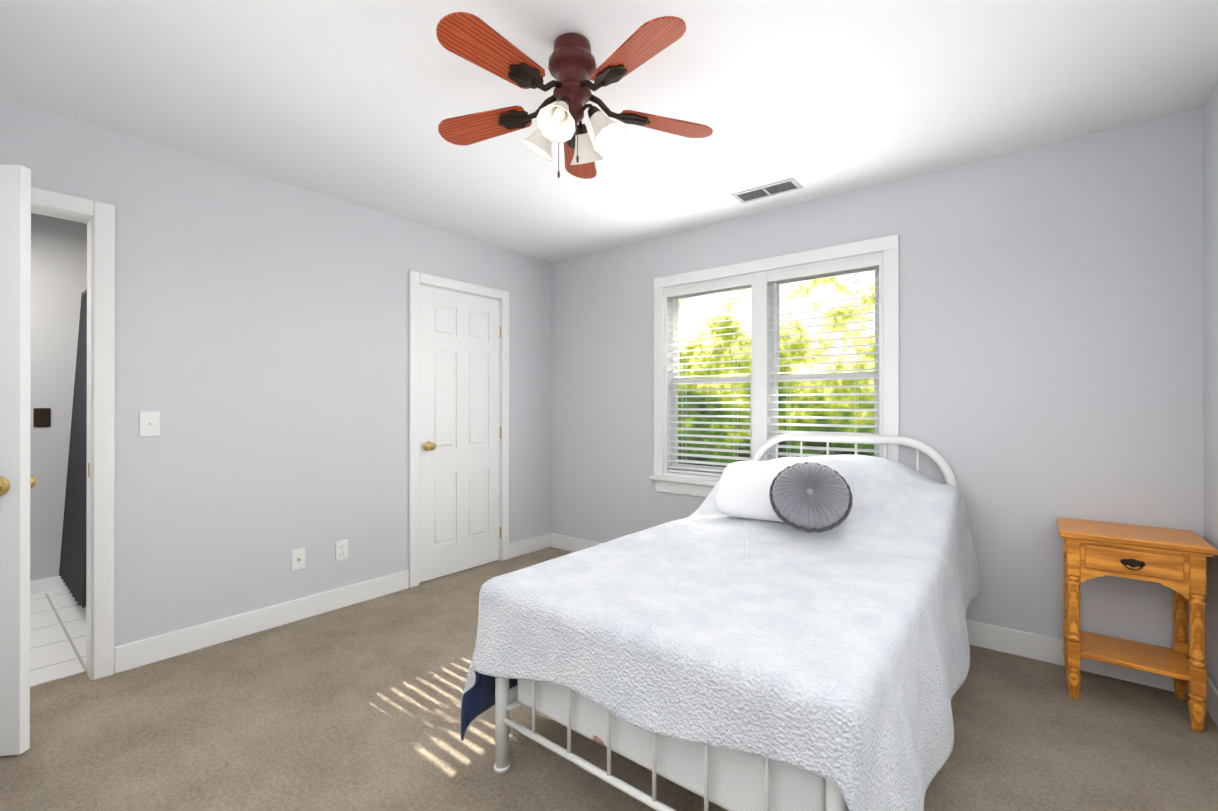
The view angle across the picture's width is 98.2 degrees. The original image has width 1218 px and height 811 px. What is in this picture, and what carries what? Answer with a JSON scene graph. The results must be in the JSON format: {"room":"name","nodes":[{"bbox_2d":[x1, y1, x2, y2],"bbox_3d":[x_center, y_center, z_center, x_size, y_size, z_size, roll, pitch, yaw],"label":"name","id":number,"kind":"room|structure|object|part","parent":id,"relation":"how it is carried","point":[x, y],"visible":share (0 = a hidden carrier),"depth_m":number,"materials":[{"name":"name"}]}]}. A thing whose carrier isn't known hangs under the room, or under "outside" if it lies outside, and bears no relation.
{"room":"bedroom","nodes":[
{"label":"bedroom","id":0,"kind":"room"},
{"bbox_2d":[30,589,85,686],"bbox_3d":[-3.249,1.264,2.570,1.600,0.124,2.700,0,0,39],"label":"floor","id":1,"kind":"structure","parent":0,"point":[57,635],"depth_m":2.73,"materials":[{"name":"white tile"}]},
{"bbox_2d":[30,213,86,580],"bbox_3d":[-3.921,-0.013,3.110,0.120,2.440,2.940,0,0,39],"label":"wall","id":2,"kind":"structure","parent":0,"point":[58,266],"depth_m":3.40,"materials":[{"name":"grey paint"}]},
{"bbox_2d":[33,408,50,426],"bbox_3d":[-3.627,0.078,3.377,0.006,0.120,0.075,0,0,39],"label":"light switch","id":3,"kind":"object","parent":2,"relation":"attached to","point":[41,417],"visible":1,"depth_m":3.38,"materials":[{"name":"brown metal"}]},
{"bbox_2d":[30,576,67,595],"bbox_3d":[-3.869,1.157,3.066,0.012,0.100,2.700,0,0,39],"label":"baseboard","id":4,"kind":"structure","parent":2,"relation":"attached to","point":[46,585],"depth_m":3.38,"materials":[{"name":"white"}]},
{"bbox_2d":[0,97,550,646],"bbox_3d":[-1.734,-0.013,3.090,0.120,2.440,4.040,0,0,39],"label":"wall","id":5,"kind":"structure","parent":0,"point":[262,345],"depth_m":2.82,"materials":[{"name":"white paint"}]},
{"bbox_2d":[0,164,36,755],"bbox_3d":[-2.326,0.185,1.796,0.512,2.018,0.495,0,0,39],"label":"door","id":6,"kind":"structure","parent":5,"relation":"in","point":[18,481],"depth_m":1.80,"materials":[{"name":"white wood"}]},
{"bbox_2d":[31,187,114,679],"bbox_3d":[-2.526,0.153,2.100,0.156,2.105,0.805,0,0,39],"label":"door frame","id":7,"kind":"structure","parent":5,"relation":"attached to","point":[97,218],"depth_m":2.33,"materials":[{"name":"white wood"}]},
{"bbox_2d":[140,411,159,436],"bbox_3d":[-2.144,0.086,2.466,0.020,0.116,0.072,0,0,39],"label":"switch plate","id":8,"kind":"object","parent":5,"relation":"attached to","point":[149,423],"visible":1,"depth_m":2.47,"materials":[{"name":"white plastic"}]},
{"bbox_2d":[114,570,408,673],"bbox_3d":[-1.774,1.147,2.931,0.014,0.120,1.435,0,0,39],"label":"baseboard","id":9,"kind":"structure","parent":5,"relation":"attached to","point":[136,654],"depth_m":2.77,"materials":[{"name":"white wood"}]},
{"bbox_2d":[291,548,304,570],"bbox_3d":[-1.744,0.867,2.968,0.016,0.116,0.072,0,0,39],"label":"outlet plate","id":10,"kind":"object","parent":5,"relation":"attached to","point":[297,559],"visible":1,"depth_m":2.96,"materials":[{"name":"white plastic"}]},
{"bbox_2d":[336,540,347,560],"bbox_3d":[-1.597,0.867,3.158,0.008,0.116,0.072,0,0,39],"label":"electrical outlet plate","id":11,"kind":"object","parent":5,"relation":"attached to","point":[341,550],"visible":1,"depth_m":3.15,"materials":[{"name":"white plastic"}]},
{"bbox_2d":[409,270,508,587],"bbox_3d":[-1.115,0.156,3.874,0.168,2.105,0.850,0,0,39],"label":"trim","id":12,"kind":"structure","parent":5,"relation":"attached to","point":[417,280],"depth_m":3.56,"materials":[{"name":"white wood"}]},
{"bbox_2d":[419,285,500,582],"bbox_3d":[-1.078,0.190,3.852,0.181,2.018,0.705,0,0,39],"label":"closet door","id":13,"kind":"structure","parent":5,"relation":"in","point":[459,454],"depth_m":3.81,"materials":[{"name":"white wood"}]},
{"bbox_2d":[509,533,549,558],"bbox_3d":[-0.649,1.150,4.335,0.018,0.120,0.455,0,0,39],"label":"baseboard","id":14,"kind":"structure","parent":5,"relation":"attached to","point":[533,544],"depth_m":4.32,"materials":[{"name":"white wood"}]},
{"bbox_2d":[0,547,1217,810],"bbox_3d":[-0.211,1.265,1.870,4.380,0.120,4.400,0,0,39],"label":"floor carpet","id":15,"kind":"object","parent":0,"point":[354,707],"visible":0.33,"depth_m":1.91,"materials":[{"name":"beige carpet"}]},
{"bbox_2d":[460,433,980,810],"bbox_3d":[0.668,0.684,2.184,1.305,1.043,2.166,0,0,39],"label":"bed","id":16,"kind":"object","parent":15,"relation":"on","point":[779,634],"visible":1,"depth_m":1.53,"materials":[{"name":"white fabric"}]},
{"bbox_3d":[0.692,0.798,2.216,1.000,0.391,1.972,0,0,39],"label":"mattress","id":17,"kind":"part","parent":16,"relation":"part of","materials":[{"name":"white fabric"}]},
{"bbox_2d":[769,462,852,532],"bbox_3d":[0.890,0.401,2.335,0.335,0.288,0.264,0,0,39],"label":"round cushion","id":18,"kind":"object","parent":16,"relation":"on","point":[808,497],"depth_m":2.28,"materials":[{"name":"grey fabric"}]},
{"bbox_2d":[1056,517,1217,731],"bbox_3d":[2.133,0.860,2.173,0.435,0.690,0.360,0,0,39],"label":"nightstand","id":19,"kind":"object","parent":15,"relation":"on","point":[1175,560],"visible":1,"depth_m":2.10,"materials":[{"name":"brown wood"}]},
{"bbox_2d":[0,0,1217,261],"bbox_3d":[-0.211,-1.295,1.875,4.380,0.120,4.400,0,0,39],"label":"ceiling","id":20,"kind":"structure","parent":0,"point":[352,100],"depth_m":2.07,"materials":[{"name":"white paint"}]},
{"bbox_2d":[436,12,712,178],"bbox_3d":[-0.146,-1.003,1.772,1.010,0.465,0.977,0,0,39],"label":"ceiling fan","id":21,"kind":"object","parent":20,"relation":"hanging from","point":[573,69],"visible":1,"depth_m":1.74,"materials":[{"name":"red wood"}]},
{"bbox_3d":[-0.125,-1.003,1.806,0.365,0.465,0.365,0,0,39],"label":"motor","id":22,"kind":"part","parent":21,"relation":"part of","materials":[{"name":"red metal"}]},
{"bbox_2d":[731,178,802,202],"bbox_3d":[0.905,-1.229,3.031,0.360,0.007,0.160,0,0,39],"label":"ceiling vent","id":23,"kind":"object","parent":20,"relation":"in","point":[772,189],"visible":1,"depth_m":3.02,"materials":[{"name":"grey metal"}]},
{"bbox_2d":[551,106,1203,658],"bbox_3d":[1.012,-0.012,3.403,3.780,2.440,0.120,0,0,39],"label":"wall","id":24,"kind":"structure","parent":0,"point":[1049,334],"depth_m":2.56,"materials":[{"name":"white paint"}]},
{"bbox_2d":[650,234,898,496],"bbox_3d":[0.981,-0.151,3.397,1.630,1.552,0.170,0,0,39],"label":"window","id":25,"kind":"structure","parent":24,"relation":"in","point":[780,362],"depth_m":3.37,"materials":[{"name":"clear glass"}]},
{"bbox_2d":[667,257,878,476],"bbox_3d":[0.979,-0.174,3.394,1.390,1.306,0.066,0,0,39],"label":"window blinds","id":26,"kind":"object","parent":25,"relation":"attached to","point":[856,265],"visible":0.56,"depth_m":3.33,"materials":[{"name":"white plastic"}]},
{"bbox_2d":[550,533,1188,694],"bbox_3d":[0.971,1.148,3.349,3.780,0.120,0.014,0,0,39],"label":"baseboard","id":27,"kind":"structure","parent":24,"relation":"attached to","point":[1006,640],"depth_m":2.51,"materials":[{"name":"white wood"}]},
{"bbox_2d":[1203,81,1217,689],"bbox_3d":[1.312,-0.018,0.655,0.120,2.440,4.040,0,0,39],"label":"wall","id":28,"kind":"structure","parent":0,"point":[1210,260],"depth_m":2.08,"materials":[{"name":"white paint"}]},
{"bbox_2d":[1204,675,1217,727],"bbox_3d":[1.261,1.142,0.699,0.018,0.120,3.750,0,0,39],"label":"baseboard","id":29,"kind":"structure","parent":28,"relation":"attached to","point":[1211,702],"depth_m":2.03,"materials":[{"name":"white"}]},
{"bbox_3d":[-2.887,-0.743,3.027,1.600,0.024,0.023,0,0,39],"label":"curtain rod","id":30,"kind":"object","parent":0,"visible":0},
{"bbox_2d":[59,292,86,607],"bbox_3d":[-3.161,0.187,3.171,0.950,1.800,0.127,0,0,39],"label":"shower curtain","id":31,"kind":"object","parent":30,"relation":"hanging from","point":[72,570],"visible":0.69,"depth_m":3.19,"materials":[{"name":"grey fabric"}]},
{"label":"outside","id":32,"kind":"structure","parent":0,"visible":0},
{"bbox_2d":[678,270,874,466],"bbox_3d":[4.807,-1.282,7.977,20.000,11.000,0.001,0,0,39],"label":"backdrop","id":33,"kind":"structure","parent":32,"point":[811,299],"depth_m":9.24,"materials":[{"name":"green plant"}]}
]}

